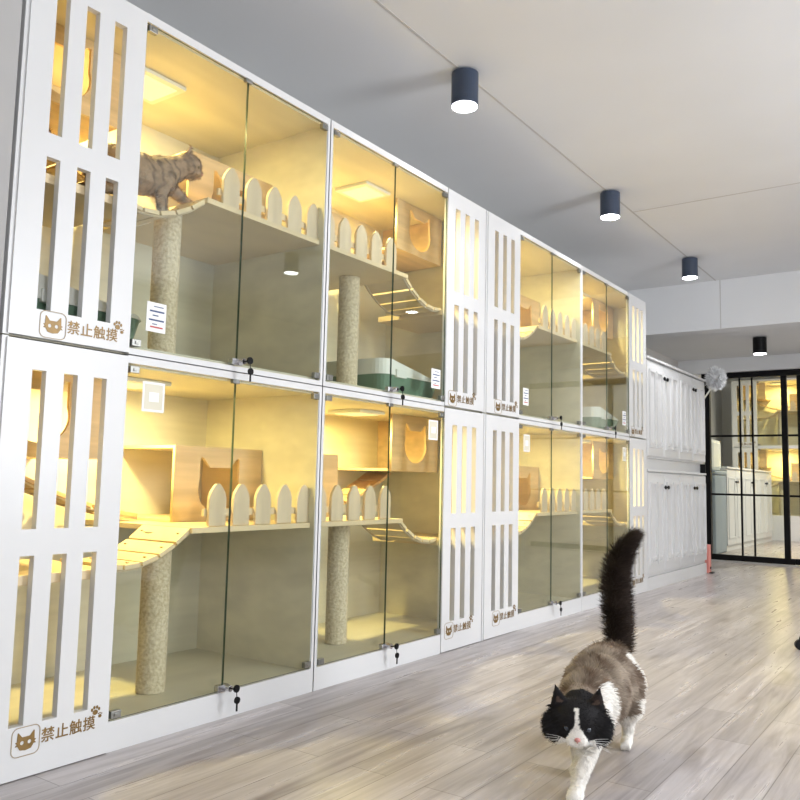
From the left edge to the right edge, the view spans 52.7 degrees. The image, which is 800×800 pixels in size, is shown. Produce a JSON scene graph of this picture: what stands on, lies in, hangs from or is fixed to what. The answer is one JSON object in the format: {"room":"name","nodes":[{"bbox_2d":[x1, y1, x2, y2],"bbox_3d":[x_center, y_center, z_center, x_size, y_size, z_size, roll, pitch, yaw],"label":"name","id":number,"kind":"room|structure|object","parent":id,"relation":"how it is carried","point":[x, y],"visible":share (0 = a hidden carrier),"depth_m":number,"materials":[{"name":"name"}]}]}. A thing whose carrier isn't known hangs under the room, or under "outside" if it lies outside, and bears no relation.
{"room":"cat boarding room","nodes":[
{"label":"cat boarding room","id":0,"kind":"room"},
{"bbox_2d":[0,0,22,303],"bbox_3d":[-2.127,-0.457,1.266,0.669,2.699,2.718,-3,-7,35],"label":"wall pier","id":1,"kind":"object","parent":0,"point":[10,10],"depth_m":2.21,"materials":[{"name":"grey paint"}]},
{"bbox_2d":[0,540,799,799],"bbox_3d":[3.412,1.499,5.719,6.300,0.060,16.900,-3,-7,35],"label":"floor","id":2,"kind":"structure","parent":0,"point":[719,658],"depth_m":2.69,"materials":[{"name":"grey wood"}]},
{"bbox_2d":[0,334,321,783],"bbox_3d":[-0.947,0.486,2.816,0.720,1.184,1.310,-3,-7,35],"label":"enclosure","id":3,"kind":"object","parent":2,"relation":"on","point":[158,570],"depth_m":2.82,"materials":[{"name":"white paint"}]},
{"bbox_2d":[127,377,170,388],"bbox_3d":[-0.965,-0.059,2.897,0.200,0.018,0.200,-3,-7,35],"label":"ceiling lamp","id":4,"kind":"object","parent":3,"relation":"attached to","point":[132,382],"depth_m":2.85,"materials":[{"name":"beige plastic"}]},
{"bbox_2d":[0,0,330,385],"bbox_3d":[-0.922,-0.640,2.928,0.720,1.148,1.310,-3,-7,35],"label":"cat cage","id":5,"kind":"object","parent":3,"relation":"on","point":[238,269],"visible":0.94,"depth_m":2.90,"materials":[{"name":"white paint"}]},
{"bbox_2d":[37,273,140,338],"bbox_3d":[-1.086,-0.262,2.533,0.358,0.169,0.470,-3,-7,35],"label":"box","id":6,"kind":"object","parent":5,"relation":"in","point":[43,280],"visible":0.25,"depth_m":2.41,"materials":[{"name":"green plastic"}]},
{"bbox_2d":[37,298,139,338],"bbox_3d":[-1.090,-0.227,2.531,0.340,0.099,0.456,-3,-7,35],"label":"tray","id":7,"kind":"object","parent":6,"relation":"on","point":[41,302],"depth_m":2.48,"materials":[{"name":"green plastic"}]},
{"bbox_2d":[49,127,202,210],"bbox_3d":[-0.928,-0.770,2.686,0.163,0.330,0.679,-3,-7,35],"label":"cat","id":8,"kind":"object","parent":5,"relation":"on","point":[160,176],"visible":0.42,"depth_m":2.77},
{"bbox_2d":[146,301,166,333],"bbox_3d":[-0.779,-0.263,2.583,0.002,0.095,0.075,-3,-7,35],"label":"card","id":9,"kind":"object","parent":5,"relation":"attached to","point":[156,312],"visible":1,"depth_m":2.58,"materials":[{"name":"white paper"}]},
{"bbox_2d":[143,67,185,104],"bbox_3d":[-0.940,-1.169,3.008,0.200,0.015,0.200,-3,-7,35],"label":"ceiling lamp","id":10,"kind":"object","parent":5,"relation":"attached to","point":[159,86],"depth_m":3.00,"materials":[{"name":"beige plastic"}]},
{"bbox_2d":[103,197,318,265],"bbox_3d":[-0.753,-0.656,3.230,0.626,0.020,0.591,-3,-7,35],"label":"shelf","id":11,"kind":"object","parent":5,"relation":"attached to","point":[211,233],"depth_m":3.21,"materials":[{"name":"brown wood"}]},
{"bbox_2d":[85,518,309,533],"bbox_3d":[-0.779,0.476,3.117,0.626,0.020,0.591,-3,-7,35],"label":"shelf","id":12,"kind":"object","parent":3,"relation":"attached to","point":[184,525],"depth_m":2.94,"materials":[{"name":"brown wood"}]},
{"bbox_2d":[312,387,483,690],"bbox_3d":[-0.189,0.609,3.884,0.720,1.184,1.310,-3,-7,35],"label":"enclosure","id":13,"kind":"object","parent":2,"relation":"on","point":[399,562],"depth_m":4.09,"materials":[{"name":"white paint"}]},
{"bbox_2d":[328,409,384,415],"bbox_3d":[-0.212,0.063,3.958,0.200,0.018,0.200,-3,-7,35],"label":"ceiling lamp","id":14,"kind":"object","parent":13,"relation":"attached to","point":[349,412],"depth_m":3.90,"materials":[{"name":"beige plastic"}]},
{"bbox_2d":[321,515,402,526],"bbox_3d":[-0.413,0.536,3.632,0.626,0.020,0.591,-3,-7,35],"label":"shelf","id":15,"kind":"object","parent":13,"relation":"attached to","point":[328,521],"depth_m":3.48,"materials":[{"name":"brown wood"}]},
{"bbox_2d":[481,413,581,640],"bbox_3d":[0.570,0.733,4.952,0.720,1.184,1.310,-3,-7,35],"label":"enclosure","id":16,"kind":"object","parent":2,"relation":"on","point":[532,514],"depth_m":5.05,"materials":[{"name":"white paint"}]},
{"bbox_2d":[519,509,576,515],"bbox_3d":[0.739,0.724,5.253,0.626,0.020,0.591,-3,-7,35],"label":"shelf","id":17,"kind":"object","parent":16,"relation":"attached to","point":[522,512],"depth_m":5.05,"materials":[{"name":"brown wood"}]},
{"bbox_2d":[539,526,648,799],"bbox_3d":[0.583,0.730,2.431,0.258,0.697,0.723,-2,-6,28],"label":"cat","id":18,"kind":"object","parent":2,"relation":"on","point":[603,687],"visible":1,"depth_m":2.31},
{"bbox_2d":[582,429,647,610],"bbox_3d":[1.328,0.857,6.019,0.720,1.184,1.310,-3,-7,35],"label":"enclosure","id":19,"kind":"object","parent":2,"relation":"on","point":[614,490],"depth_m":6.29,"materials":[{"name":"white paint"}]},
{"bbox_2d":[583,509,611,513],"bbox_3d":[1.104,0.783,5.767,0.626,0.020,0.591,-3,-7,35],"label":"shelf","id":20,"kind":"object","parent":19,"relation":"attached to","point":[585,511],"depth_m":5.64,"materials":[{"name":"brown wood"}]},
{"bbox_2d":[642,355,706,590],"bbox_3d":[2.219,0.661,7.295,0.662,1.866,1.735,-3,-7,35],"label":"wardrobe","id":21,"kind":"object","parent":2,"relation":"on","point":[675,397],"visible":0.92,"depth_m":7.01,"materials":[{"name":"white paint"}]},
{"bbox_2d":[647,469,705,474],"bbox_3d":[2.219,0.650,7.293,0.606,0.018,1.720,-3,-7,35],"label":"countertop","id":22,"kind":"structure","parent":21,"relation":"on","point":[649,470],"depth_m":7.01,"materials":[{"name":"white paint"}]},
{"bbox_2d":[705,366,727,397],"bbox_3d":[3.023,0.017,7.944,0.393,0.718,0.235,-3,-7,35],"label":"feather duster","id":23,"kind":"object","parent":21,"relation":"attached to","point":[715,377],"visible":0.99,"depth_m":7.87,"materials":[{"name":"grey fabric"}]},
{"bbox_2d":[705,544,714,573],"bbox_3d":[2.961,1.495,7.798,0.120,0.339,0.085,-3,-7,35],"label":"dustpan","id":24,"kind":"object","parent":2,"relation":"on","point":[708,561],"visible":0.34,"depth_m":7.77,"materials":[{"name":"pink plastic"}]},
{"bbox_2d":[704,470,726,553],"bbox_3d":[3.871,1.421,10.318,0.460,1.030,0.580,-3,-7,35],"label":"cabinet","id":25,"kind":"object","parent":2,"relation":"on","point":[718,477],"visible":0.42,"depth_m":10.12,"materials":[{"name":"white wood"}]},
{"bbox_2d":[703,439,720,470],"bbox_3d":[3.880,0.711,10.415,0.400,0.400,0.446,-3,-7,35],"label":"canister","id":26,"kind":"object","parent":25,"relation":"on","point":[716,446],"visible":0.17,"depth_m":10.26,"materials":[{"name":"plastic"}]},
{"bbox_2d":[719,466,772,550],"bbox_3d":[4.876,1.551,11.727,0.490,1.095,2.870,-3,-7,35],"label":"enclosure","id":27,"kind":"object","parent":2,"relation":"on","point":[764,529],"visible":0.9,"depth_m":11.40,"materials":[{"name":"white paint"}]},
{"bbox_2d":[701,369,799,564],"bbox_3d":[4.632,0.707,8.511,3.260,2.124,0.090,-3,-7,35],"label":"glass door","id":28,"kind":"structure","parent":2,"relation":"on","point":[782,374],"depth_m":8.95,"materials":[{"name":"black metal"}]},
{"bbox_2d":[678,353,799,376],"bbox_3d":[5.530,-0.505,8.051,5.369,0.235,0.249,-3,-7,35],"label":"trim","id":29,"kind":"structure","parent":28,"relation":"attached to","point":[784,361],"depth_m":9.07,"materials":[{"name":"paint"}]},
{"bbox_2d":[711,559,799,566],"bbox_3d":[4.764,1.744,8.229,3.200,0.012,0.060,-3,-7,35],"label":"trim","id":30,"kind":"structure","parent":28,"relation":"attached to","point":[711,559],"depth_m":8.82,"materials":[{"name":"grey"}]},
{"bbox_2d":[794,637,799,649],"bbox_3d":[2.187,1.221,4.131,0.328,0.120,0.044,1,-6,5],"label":"chair foot","id":31,"kind":"object","parent":2,"relation":"on","point":[797,642],"visible":1,"depth_m":4.13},
{"bbox_2d":[126,0,799,290],"bbox_3d":[1.604,-1.642,2.655,5.480,0.100,9.250,-3,-7,35],"label":"ceiling","id":32,"kind":"structure","parent":0,"point":[661,103],"depth_m":4.00,"materials":[{"name":"paint"}]},
{"bbox_2d":[451,67,478,112],"bbox_3d":[0.299,-1.429,3.724,0.125,0.168,0.125,-3,-7,35],"label":"ceiling light","id":33,"kind":"object","parent":32,"relation":"in","point":[464,80],"visible":1,"depth_m":3.67,"materials":[{"name":"metal"}]},
{"bbox_2d":[374,0,715,280],"bbox_3d":[0.244,-1.521,3.668,0.012,0.001,9.150,-3,-7,35],"label":"trim","id":34,"kind":"structure","parent":32,"relation":"attached to","point":[376,1],"depth_m":4.15,"materials":[{"name":"grey"}]},
{"bbox_2d":[600,190,619,219],"bbox_3d":[1.354,-1.257,5.209,0.125,0.168,0.125,-3,-7,35],"label":"ceiling light","id":35,"kind":"object","parent":32,"relation":"in","point":[609,199],"visible":1,"depth_m":5.16,"materials":[{"name":"metal"}]},
{"bbox_2d":[682,257,697,279],"bbox_3d":[2.391,-1.088,6.670,0.125,0.168,0.125,-3,-7,35],"label":"ceiling light","id":36,"kind":"object","parent":32,"relation":"in","point":[689,264],"visible":1,"depth_m":6.62,"materials":[{"name":"metal"}]},
{"bbox_2d":[634,182,799,211],"bbox_3d":[3.383,-1.383,4.338,4.333,0.001,0.012,-3,-7,35],"label":"trim","id":37,"kind":"structure","parent":32,"relation":"attached to","point":[799,182],"depth_m":5.27,"materials":[{"name":"grey"}]},
{"bbox_2d":[719,280,720,328],"bbox_3d":[2.908,-0.869,7.337,0.008,0.446,0.002,-3,-7,35],"label":"trim","id":38,"kind":"structure","parent":32,"relation":"attached to","point":[719,280],"depth_m":7.33,"materials":[{"name":"grey metal"}]},
{"bbox_2d":[646,347,677,367],"bbox_3d":[-0.015,-0.046,4.913,0.110,2.700,11.350,-3,-7,35],"label":"wall","id":39,"kind":"structure","parent":0,"point":[649,352],"depth_m":9.00,"materials":[{"name":"paint"}]},
{"bbox_2d":[321,120,485,412],"bbox_3d":[-0.163,-0.517,3.996,0.720,1.148,1.310,-3,-7,35],"label":"cat cage","id":40,"kind":"object","parent":39,"relation":"attached to","point":[406,252],"visible":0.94,"depth_m":4.13,"materials":[{"name":"white paint"}]},
{"bbox_2d":[335,181,389,202],"bbox_3d":[-0.187,-1.046,4.068,0.200,0.015,0.200,-3,-7,35],"label":"ceiling lamp","id":41,"kind":"object","parent":40,"relation":"attached to","point":[359,191],"depth_m":4.03,"materials":[{"name":"beige plastic"}]},
{"bbox_2d":[329,245,407,290],"bbox_3d":[-0.387,-0.596,3.745,0.626,0.020,0.591,-3,-7,35],"label":"shelf","id":42,"kind":"object","parent":40,"relation":"attached to","point":[344,265],"depth_m":3.69,"materials":[{"name":"brown wood"}]},
{"bbox_2d":[326,358,434,397],"bbox_3d":[-0.096,-0.085,4.073,0.428,0.169,0.515,-3,-7,35],"label":"box","id":43,"kind":"object","parent":40,"relation":"in","point":[372,372],"visible":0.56,"depth_m":3.84,"materials":[{"name":"green plastic"}]},
{"bbox_2d":[333,373,434,397],"bbox_3d":[-0.100,-0.051,4.072,0.407,0.099,0.500,-3,-7,35],"label":"tray","id":44,"kind":"object","parent":43,"relation":"on","point":[414,384],"depth_m":3.88,"materials":[{"name":"green plastic"}]},
{"bbox_2d":[431,368,440,388],"bbox_3d":[0.174,-0.103,3.923,0.002,0.095,0.080,-3,-7,35],"label":"card","id":45,"kind":"object","parent":40,"relation":"attached to","point":[435,373],"visible":1,"depth_m":3.92,"materials":[{"name":"white paper"}]},
{"bbox_2d":[483,210,581,429],"bbox_3d":[0.596,-0.393,5.064,0.720,1.148,1.310,-3,-7,35],"label":"cat cage","id":46,"kind":"object","parent":39,"relation":"attached to","point":[533,291],"visible":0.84,"depth_m":5.22,"materials":[{"name":"white paint"}]},
{"bbox_2d":[523,388,528,405],"bbox_3d":[0.733,-0.019,4.711,0.002,0.100,0.070,-3,-7,35],"label":"card","id":47,"kind":"object","parent":46,"relation":"attached to","point":[525,390],"visible":1,"depth_m":4.71,"materials":[{"name":"white paper"}]},
{"bbox_2d":[520,325,576,347],"bbox_3d":[0.764,-0.408,5.366,0.626,0.020,0.591,-3,-7,35],"label":"shelf","id":48,"kind":"object","parent":46,"relation":"attached to","point":[541,338],"depth_m":5.34,"materials":[{"name":"brown wood"}]},
{"bbox_2d":[582,266,646,438],"bbox_3d":[1.353,-0.270,6.131,0.720,1.148,1.310,-3,-7,35],"label":"upper cabinet","id":49,"kind":"object","parent":39,"relation":"attached to","point":[613,319],"visible":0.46,"depth_m":6.31,"materials":[{"name":"white paint"}]},
{"bbox_2d":[583,292,590,298],"bbox_3d":[1.329,-0.799,6.203,0.200,0.015,0.200,-3,-7,35],"label":"ceiling lamp","id":50,"kind":"object","parent":49,"relation":"attached to","point":[585,294],"depth_m":6.18,"materials":[{"name":"beige plastic"}]},
{"bbox_2d":[583,343,611,357],"bbox_3d":[1.129,-0.349,5.880,0.626,0.020,0.591,-3,-7,35],"label":"shelf","id":51,"kind":"object","parent":49,"relation":"attached to","point":[590,350],"depth_m":5.81,"materials":[{"name":"brown wood"}]},
{"bbox_2d":[583,407,618,430],"bbox_3d":[1.418,0.160,6.188,0.408,0.169,0.490,-3,-7,35],"label":"box","id":52,"kind":"object","parent":49,"relation":"in","point":[593,416],"visible":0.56,"depth_m":5.94,"materials":[{"name":"green plastic"}]},
{"bbox_2d":[583,417,617,430],"bbox_3d":[1.414,0.195,6.186,0.388,0.099,0.475,-3,-7,35],"label":"tray","id":53,"kind":"object","parent":52,"relation":"on","point":[599,422],"depth_m":5.96,"materials":[{"name":"green plastic"}]},
{"bbox_2d":[622,411,625,425],"bbox_3d":[1.675,0.137,6.036,0.002,0.105,0.075,-3,-7,35],"label":"card","id":54,"kind":"object","parent":49,"relation":"attached to","point":[623,412],"visible":1,"depth_m":6.03,"materials":[{"name":"white paper"}]},
{"bbox_2d":[627,270,799,338],"bbox_3d":[4.369,-0.976,6.436,5.369,0.550,0.199,-3,-7,35],"label":"beam","id":55,"kind":"structure","parent":39,"relation":"attached to","point":[768,301],"depth_m":7.32,"materials":[{"name":"paint"}]},
{"bbox_2d":[699,376,722,465],"bbox_3d":[4.199,0.684,12.277,0.100,2.900,5.300,-3,-7,35],"label":"wall","id":56,"kind":"structure","parent":0,"point":[716,398],"depth_m":14.11,"materials":[{"name":"paint"}]},
{"bbox_2d":[646,326,799,360],"bbox_3d":[4.941,-0.681,7.227,5.369,0.075,1.799,-3,-7,35],"label":"ceiling","id":57,"kind":"structure","parent":0,"point":[785,340],"depth_m":8.32,"materials":[{"name":"paint"}]},
{"bbox_2d":[753,336,766,354],"bbox_3d":[3.491,-0.529,7.845,0.125,0.168,0.125,-3,-7,35],"label":"ceiling light","id":58,"kind":"object","parent":57,"relation":"in","point":[759,342],"visible":1,"depth_m":7.80,"materials":[{"name":"black metal"}]},
{"bbox_2d":[721,376,795,466],"bbox_3d":[8.272,0.805,12.574,6.199,2.900,0.100,-3,-7,35],"label":"wall","id":59,"kind":"structure","parent":0,"point":[726,391],"depth_m":14.31,"materials":[{"name":"paint"}]},
{"bbox_2d":[731,378,797,446],"bbox_3d":[6.256,0.253,13.392,1.310,1.148,0.720,-3,-7,35],"label":"upper cabinet","id":60,"kind":"object","parent":59,"relation":"attached to","point":[766,392],"visible":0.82,"depth_m":13.54,"materials":[{"name":"white paint"}]},
{"bbox_2d":[777,410,796,413],"bbox_3d":[6.556,0.194,13.229,0.591,0.020,0.626,-3,-7,35],"label":"shelf","id":61,"kind":"object","parent":60,"relation":"attached to","point":[778,411],"depth_m":13.18,"materials":[{"name":"brown wood"}]},
{"bbox_2d":[732,447,799,521],"bbox_3d":[6.231,1.379,13.279,1.310,1.184,0.720,-3,-7,35],"label":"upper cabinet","id":62,"kind":"object","parent":59,"relation":"attached to","point":[766,458],"visible":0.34,"depth_m":13.44,"materials":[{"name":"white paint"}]},
{"bbox_2d":[771,521,799,541],"bbox_3d":[7.213,2.085,12.592,3.750,0.310,0.750,-3,-7,35],"label":"trim","id":63,"kind":"structure","parent":59,"relation":"attached to","point":[778,526],"depth_m":12.91,"materials":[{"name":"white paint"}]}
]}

